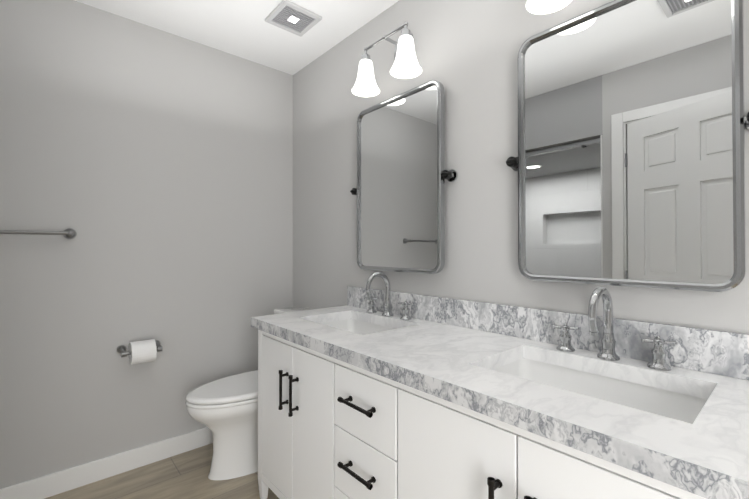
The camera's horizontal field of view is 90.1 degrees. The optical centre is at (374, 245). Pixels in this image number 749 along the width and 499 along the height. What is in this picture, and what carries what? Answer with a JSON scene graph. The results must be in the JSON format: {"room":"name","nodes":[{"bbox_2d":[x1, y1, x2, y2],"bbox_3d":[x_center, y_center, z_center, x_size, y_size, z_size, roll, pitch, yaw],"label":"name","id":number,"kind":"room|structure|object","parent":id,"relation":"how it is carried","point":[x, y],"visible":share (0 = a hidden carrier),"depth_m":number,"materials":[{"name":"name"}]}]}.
{"room":"bathroom","nodes":[
{"label":"bathroom","id":0,"kind":"room"},
{"bbox_2d":[0,0,292,488],"bbox_3d":[-1.765,-0.015,1.709,3.050,2.440,0.100,0,-1,-41],"label":"wall","id":1,"kind":"structure","parent":0,"point":[152,167],"depth_m":2.01,"materials":[{"name":"grey paint"}]},
{"bbox_2d":[0,228,76,238],"bbox_3d":[-1.660,-0.061,1.679,0.511,0.053,0.083,0,-1,-41],"label":"towel rail","id":2,"kind":"object","parent":1,"relation":"attached to","point":[69,233],"visible":1,"depth_m":1.75,"materials":[{"name":"silver metal"}]},
{"bbox_2d":[0,427,212,498],"bbox_3d":[-1.239,1.156,2.083,1.750,0.105,0.016,0,-1,-41],"label":"baseboard","id":3,"kind":"structure","parent":1,"relation":"attached to","point":[52,484],"depth_m":1.92,"materials":[{"name":"white wood"}]},
{"bbox_2d":[117,339,162,364],"bbox_3d":[-1.243,0.563,1.998,0.206,0.116,0.145,0,-1,-41],"label":"toilet paper holder","id":4,"kind":"object","parent":1,"relation":"attached to","point":[143,351],"visible":1,"depth_m":1.96,"materials":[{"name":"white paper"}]},
{"bbox_2d":[45,443,278,498],"bbox_3d":[-0.507,1.242,0.340,3.150,0.100,3.800,0,-1,-41],"label":"floor","id":5,"kind":"structure","parent":0,"point":[184,475],"depth_m":1.89,"materials":[{"name":"wood"}]},
{"bbox_2d":[186,306,312,479],"bbox_3d":[-0.650,0.810,2.135,0.785,0.802,0.450,0,-1,-41],"label":"toilet","id":6,"kind":"object","parent":5,"relation":"on","point":[224,410],"visible":0.27,"depth_m":1.95,"materials":[{"name":"white ceramic"}]},
{"bbox_2d":[251,326,734,498],"bbox_3d":[0.204,0.791,1.317,0.593,0.819,1.724,0,-1,-41],"label":"bathroom vanity","id":7,"kind":"object","parent":5,"relation":"on","point":[435,397],"depth_m":1.09,"materials":[{"name":"white paint"}]},
{"bbox_2d":[251,306,748,498],"bbox_3d":[0.206,0.359,1.323,0.587,0.045,1.744,0,-1,-41],"label":"countertop","id":8,"kind":"structure","parent":7,"relation":"on","point":[709,449],"depth_m":0.91,"materials":[{"name":"white stone"}]},
{"bbox_2d":[323,314,394,333],"bbox_3d":[-0.083,0.453,1.699,0.356,0.160,0.526,0,-1,-41],"label":"sink","id":9,"kind":"object","parent":8,"relation":"in","point":[364,325],"depth_m":1.92,"materials":[{"name":"white ceramic"}]},
{"bbox_2d":[365,272,413,319],"bbox_3d":[0.027,0.232,1.797,0.177,0.216,0.320,0,-1,-41],"label":"faucet","id":10,"kind":"object","parent":8,"relation":"on","point":[388,305],"visible":1,"depth_m":1.81,"materials":[{"name":"silver metal"}]},
{"bbox_2d":[495,354,702,417],"bbox_3d":[0.548,0.446,0.981,0.356,0.160,0.526,0,-1,-41],"label":"sink","id":11,"kind":"object","parent":8,"relation":"in","point":[675,400],"depth_m":1.08,"materials":[{"name":"white ceramic"}]},
{"bbox_2d":[552,287,676,370],"bbox_3d":[0.658,0.225,1.080,0.177,0.216,0.320,0,-1,-41],"label":"faucet","id":12,"kind":"object","parent":8,"relation":"on","point":[658,352],"visible":1,"depth_m":1.09,"materials":[{"name":"silver metal"}]},
{"bbox_2d":[75,0,398,74],"bbox_3d":[-0.507,-1.298,0.365,3.150,0.100,3.800,0,-1,-41],"label":"ceiling","id":13,"kind":"structure","parent":0,"point":[242,29],"depth_m":2.07,"materials":[{"name":"white paint"}]},
{"bbox_2d":[265,0,321,36],"bbox_3d":[-0.439,-1.224,2.021,0.225,0.014,0.225,0,-1,-41],"label":"fan","id":14,"kind":"object","parent":13,"relation":"attached to","point":[292,17],"visible":1,"depth_m":2.01,"materials":[{"name":"grey plastic"}]},
{"bbox_2d":[292,0,748,333],"bbox_3d":[0.639,-0.018,1.359,0.100,2.440,3.800,0,-1,-41],"label":"wall","id":15,"kind":"structure","parent":0,"point":[466,52],"depth_m":1.60,"materials":[{"name":"grey paint"}]},
{"bbox_2d":[352,22,421,96],"bbox_3d":[0.072,-0.903,1.781,0.204,0.268,0.416,0,-1,-41],"label":"sconce","id":16,"kind":"object","parent":15,"relation":"attached to","point":[406,65],"visible":1,"depth_m":1.71,"materials":[{"name":"white glass"}]},
{"bbox_2d":[350,80,457,273],"bbox_3d":[0.104,-0.302,1.837,0.074,0.855,0.682,0,-1,-41],"label":"mirror","id":17,"kind":"object","parent":15,"relation":"attached to","point":[403,174],"visible":1,"depth_m":1.79,"materials":[{"name":"silver metal"}]},
{"bbox_2d":[526,0,571,13],"bbox_3d":[0.669,-0.910,1.101,0.204,0.268,0.416,0,-1,-41],"label":"sconce","id":18,"kind":"object","parent":15,"relation":"attached to","point":[541,6],"visible":1,"depth_m":1.23,"materials":[{"name":"white glass"}]},
{"bbox_2d":[506,0,748,291],"bbox_3d":[0.718,-0.308,1.138,0.074,0.855,0.682,0,-1,-41],"label":"mirror","id":19,"kind":"object","parent":15,"relation":"attached to","point":[627,163],"visible":1,"depth_m":1.08,"materials":[{"name":"silver metal"}]}
]}

